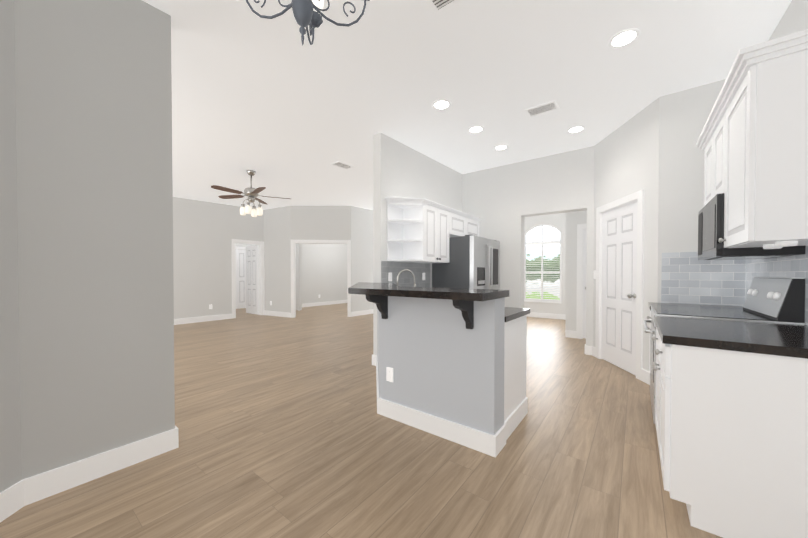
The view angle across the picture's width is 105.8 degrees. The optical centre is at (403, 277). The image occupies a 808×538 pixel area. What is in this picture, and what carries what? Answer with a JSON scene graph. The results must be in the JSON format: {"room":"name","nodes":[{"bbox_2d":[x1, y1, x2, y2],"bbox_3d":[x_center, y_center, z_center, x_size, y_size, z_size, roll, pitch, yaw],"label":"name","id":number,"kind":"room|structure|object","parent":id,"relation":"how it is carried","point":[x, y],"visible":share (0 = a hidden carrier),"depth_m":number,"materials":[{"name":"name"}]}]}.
{"room":"kitchen","nodes":[
{"label":"kitchen","id":0,"kind":"room"},
{"bbox_2d":[0,303,722,537],"bbox_3d":[-1.223,1.165,7.048,13.300,0.100,16.300,1,1,37],"label":"floor","id":1,"kind":"structure","parent":0,"point":[285,430],"depth_m":1.96,"materials":[{"name":"brown wood"}]},
{"bbox_2d":[348,282,529,457],"bbox_3d":[0.281,0.616,3.460,2.292,1.087,2.425,1,1,37],"label":"kitchen island","id":2,"kind":"object","parent":1,"relation":"on","point":[454,359],"depth_m":2.25,"materials":[{"name":"grey paint"}]},
{"bbox_2d":[386,367,392,381],"bbox_3d":[-0.119,0.811,2.552,0.070,0.116,0.008,1,1,37],"label":"outlet","id":3,"kind":"object","parent":2,"relation":"attached to","point":[389,373],"visible":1,"depth_m":2.55,"materials":[{"name":"white plastic"}]},
{"bbox_2d":[397,269,415,286],"bbox_3d":[0.013,0.080,3.562,0.200,0.355,0.185,1,1,37],"label":"kitchen faucet","id":4,"kind":"object","parent":2,"relation":"on","point":[411,272],"visible":0.58,"depth_m":3.55,"materials":[{"name":"silver metal"}]},
{"bbox_2d":[432,235,499,289],"bbox_3d":[1.076,0.250,5.062,0.771,1.778,1.065,1,1,37],"label":"fridge","id":5,"kind":"object","parent":1,"relation":"on","point":[474,262],"visible":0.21,"depth_m":4.65,"materials":[{"name":"silver metal"}]},
{"bbox_2d":[647,310,755,377],"bbox_3d":[2.729,0.737,2.840,0.682,0.860,0.494,1,1,37],"label":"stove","id":6,"kind":"object","parent":1,"relation":"on","point":[653,337],"depth_m":3.04,"materials":[{"name":"silver metal"}]},
{"bbox_2d":[648,302,742,309],"bbox_3d":[2.724,0.287,2.838,0.695,0.040,0.494,1,1,37],"label":"countertop","id":7,"kind":"structure","parent":6,"relation":"on","point":[649,303],"depth_m":2.85,"materials":[{"name":"black stone"}]},
{"bbox_2d":[643,277,804,423],"bbox_3d":[2.321,0.584,2.353,0.746,1.178,0.764,1,1,37],"label":"range","id":8,"kind":"object","parent":1,"relation":"on","point":[776,299],"visible":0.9,"depth_m":2.12,"materials":[{"name":"silver metal"}]},
{"bbox_2d":[653,330,807,537],"bbox_3d":[1.838,0.752,1.666,0.682,0.860,0.910,1,1,37],"label":"base cabinet","id":9,"kind":"object","parent":1,"relation":"on","point":[731,409],"depth_m":1.37,"materials":[{"name":"white wood"}]},
{"bbox_2d":[655,315,807,357],"bbox_3d":[1.829,0.302,1.660,0.695,0.040,0.922,1,1,37],"label":"countertop","id":10,"kind":"structure","parent":9,"relation":"on","point":[784,340],"depth_m":1.50,"materials":[{"name":"black stone"}]},
{"bbox_2d":[0,0,807,492],"bbox_3d":[-2.065,-0.537,5.595,11.930,3.340,13.040,1,1,37],"label":"wall","id":11,"kind":"structure","parent":0,"point":[86,274],"depth_m":1.96,"materials":[{"name":"grey paint"}]},
{"bbox_2d":[235,249,258,308],"bbox_3d":[-5.524,0.047,10.681,0.030,2.020,1.195,1,1,37],"label":"bifold closet door","id":12,"kind":"structure","parent":11,"relation":"in","point":[240,259],"depth_m":10.52,"materials":[{"name":"white wood"}]},
{"bbox_2d":[246,245,258,314],"bbox_3d":[-4.508,0.066,9.133,0.700,2.020,0.107,1,1,37],"label":"room door","id":13,"kind":"structure","parent":11,"relation":"in","point":[252,282],"depth_m":9.06,"materials":[{"name":"white wood"}]},
{"bbox_2d":[0,189,649,522],"bbox_3d":[-2.065,0.060,5.603,11.690,2.145,12.800,1,1,37],"label":"baseboard","id":14,"kind":"structure","parent":11,"relation":"attached to","point":[17,496],"depth_m":3.46,"materials":[{"name":"white wood"}]},
{"bbox_2d":[381,261,429,286],"bbox_3d":[0.063,0.013,4.406,0.006,0.470,1.170,1,1,37],"label":"wall tile","id":15,"kind":"structure","parent":11,"relation":"attached to","point":[394,268],"depth_m":4.36,"materials":[{"name":"grey tile"}]},
{"bbox_2d":[388,273,391,280],"bbox_3d":[-0.182,-0.008,4.071,0.008,0.116,0.070,1,1,37],"label":"outlet","id":16,"kind":"object","parent":15,"relation":"attached to","point":[389,276],"visible":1,"depth_m":4.06,"materials":[{"name":"white plastic"}]},
{"bbox_2d":[401,198,452,262],"bbox_3d":[0.337,-0.629,4.467,0.345,0.810,0.728,1,1,37],"label":"upper cabinet","id":17,"kind":"object","parent":11,"relation":"attached to","point":[421,230],"depth_m":4.22,"materials":[{"name":"white wood"}]},
{"bbox_2d":[449,209,468,236],"bbox_3d":[0.747,-0.856,5.003,0.345,0.370,0.625,1,1,37],"label":"upper cabinet","id":18,"kind":"object","parent":11,"relation":"attached to","point":[459,223],"depth_m":4.90,"materials":[{"name":"white wood"}]},
{"bbox_2d":[469,217,480,235],"bbox_3d":[1.043,-0.860,5.393,0.345,0.370,0.626,1,1,37],"label":"upper cabinet","id":19,"kind":"object","parent":11,"relation":"attached to","point":[473,221],"depth_m":5.35,"materials":[{"name":"white wood"}]},
{"bbox_2d":[524,224,561,302],"bbox_3d":[3.796,-0.397,8.379,0.980,2.150,0.180,1,1,37],"label":"window","id":20,"kind":"structure","parent":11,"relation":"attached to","point":[542,268],"depth_m":8.36,"materials":[{"name":"clear glass"}]},
{"bbox_2d":[583,229,586,338],"bbox_3d":[3.595,0.121,5.377,0.772,2.004,0.107,1,1,37],"label":"door","id":21,"kind":"structure","parent":11,"relation":"in","point":[584,276],"depth_m":5.61,"materials":[{"name":"white wood"}]},
{"bbox_2d":[601,201,636,375],"bbox_3d":[2.758,0.125,3.902,0.436,2.034,0.677,1,1,37],"label":"pantry door","id":22,"kind":"structure","parent":11,"relation":"in","point":[619,280],"depth_m":3.88,"materials":[{"name":"white wood"}]},
{"bbox_2d":[700,137,707,205],"bbox_3d":[2.578,-0.844,2.340,0.342,0.555,0.454,1,1,37],"label":"upper cabinet","id":23,"kind":"object","parent":11,"relation":"attached to","point":[704,147],"depth_m":2.57,"materials":[{"name":"white wood"}]},
{"bbox_2d":[708,113,719,201],"bbox_3d":[2.385,-0.841,2.086,0.342,0.555,0.454,1,1,37],"label":"upper cabinet","id":24,"kind":"object","parent":11,"relation":"attached to","point":[714,133],"depth_m":2.28,"materials":[{"name":"white wood"}]},
{"bbox_2d":[698,193,805,259],"bbox_3d":[2.466,-0.351,2.231,0.381,0.419,0.756,1,1,37],"label":"over-the-range microwave","id":25,"kind":"object","parent":24,"relation":"attached to","point":[711,225],"visible":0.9,"depth_m":2.05,"materials":[{"name":"black metal"}]},
{"bbox_2d":[661,245,807,324],"bbox_3d":[2.266,0.016,2.136,0.600,0.520,2.180,1,1,37],"label":"wall tile","id":26,"kind":"structure","parent":11,"relation":"attached to","point":[688,278],"depth_m":2.93,"materials":[{"name":"grey tile"}]},
{"bbox_2d":[719,41,807,248],"bbox_3d":[2.101,-0.651,1.714,0.342,0.925,0.622,1,1,37],"label":"upper cabinet","id":27,"kind":"object","parent":11,"relation":"attached to","point":[752,142],"depth_m":1.54,"materials":[{"name":"white wood"}]},
{"bbox_2d":[142,0,791,209],"bbox_3d":[-1.223,-2.011,7.009,13.300,0.560,16.300,1,1,37],"label":"ceiling","id":28,"kind":"structure","parent":0,"point":[278,107],"depth_m":2.82,"materials":[{"name":"white paint"}]},
{"bbox_2d":[211,170,289,216],"bbox_3d":[-2.698,-1.484,5.336,1.270,0.778,1.254,1,1,37],"label":"room ceiling fan","id":29,"kind":"object","parent":28,"relation":"hanging from","point":[251,194],"visible":1,"depth_m":5.33,"materials":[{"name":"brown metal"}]},
{"bbox_2d":[246,0,369,45],"bbox_3d":[-0.434,-1.383,1.288,0.682,0.778,0.681,1,1,37],"label":"dining chandelier","id":30,"kind":"object","parent":28,"relation":"hanging from","point":[306,13],"visible":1,"depth_m":1.34,"materials":[{"name":"metal"}]},
{"bbox_2d":[331,161,354,169],"bbox_3d":[-1.032,-1.890,5.145,0.220,0.018,0.360,1,1,37],"label":"ceiling vent","id":31,"kind":"object","parent":28,"relation":"in","point":[342,165],"visible":1,"depth_m":5.14,"materials":[{"name":"metal"}]},
{"bbox_2d":[432,99,450,109],"bbox_3d":[0.403,-1.847,3.265,0.204,0.010,0.204,1,1,37],"label":"recessed light","id":32,"kind":"object","parent":28,"relation":"in","point":[442,104],"visible":1,"depth_m":3.26,"materials":[{"name":"white plastic"}]},
{"bbox_2d":[426,0,460,13],"bbox_3d":[0.233,-1.800,1.900,0.240,0.016,0.300,1,1,37],"label":"ceiling vent","id":33,"kind":"object","parent":28,"relation":"in","point":[438,6],"visible":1,"depth_m":2.01,"materials":[{"name":"metal"}]},
{"bbox_2d":[468,126,483,132],"bbox_3d":[0.912,-1.876,3.869,0.204,0.010,0.204,1,1,37],"label":"recessed light","id":34,"kind":"object","parent":28,"relation":"in","point":[475,129],"visible":0.98,"depth_m":3.87,"materials":[{"name":"white plastic"}]},
{"bbox_2d":[494,145,507,150],"bbox_3d":[1.422,-1.905,4.474,0.204,0.010,0.204,1,1,37],"label":"recessed light","id":35,"kind":"object","parent":28,"relation":"in","point":[500,147],"visible":0.98,"depth_m":4.47,"materials":[{"name":"white plastic"}]},
{"bbox_2d":[524,100,559,117],"bbox_3d":[1.534,-1.872,3.397,0.320,0.014,0.220,1,1,37],"label":"ceiling vent","id":36,"kind":"object","parent":28,"relation":"in","point":[542,109],"visible":1,"depth_m":3.39,"materials":[{"name":"metal"}]},
{"bbox_2d":[567,126,584,132],"bbox_3d":[2.205,-1.899,3.917,0.204,0.010,0.204,1,1,37],"label":"recessed light","id":37,"kind":"object","parent":28,"relation":"in","point":[576,129],"visible":0.98,"depth_m":3.91,"materials":[{"name":"white plastic"}]},
{"bbox_2d":[608,28,640,48],"bbox_3d":[1.691,-1.837,2.349,0.204,0.010,0.204,1,1,37],"label":"recessed light","id":38,"kind":"object","parent":28,"relation":"in","point":[624,38],"visible":1,"depth_m":2.35,"materials":[{"name":"white plastic"}]},
{"label":"outside","id":39,"kind":"structure","parent":0,"visible":0},
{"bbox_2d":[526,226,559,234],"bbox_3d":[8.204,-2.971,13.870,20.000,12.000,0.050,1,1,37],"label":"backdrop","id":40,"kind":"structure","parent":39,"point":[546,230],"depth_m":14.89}
]}

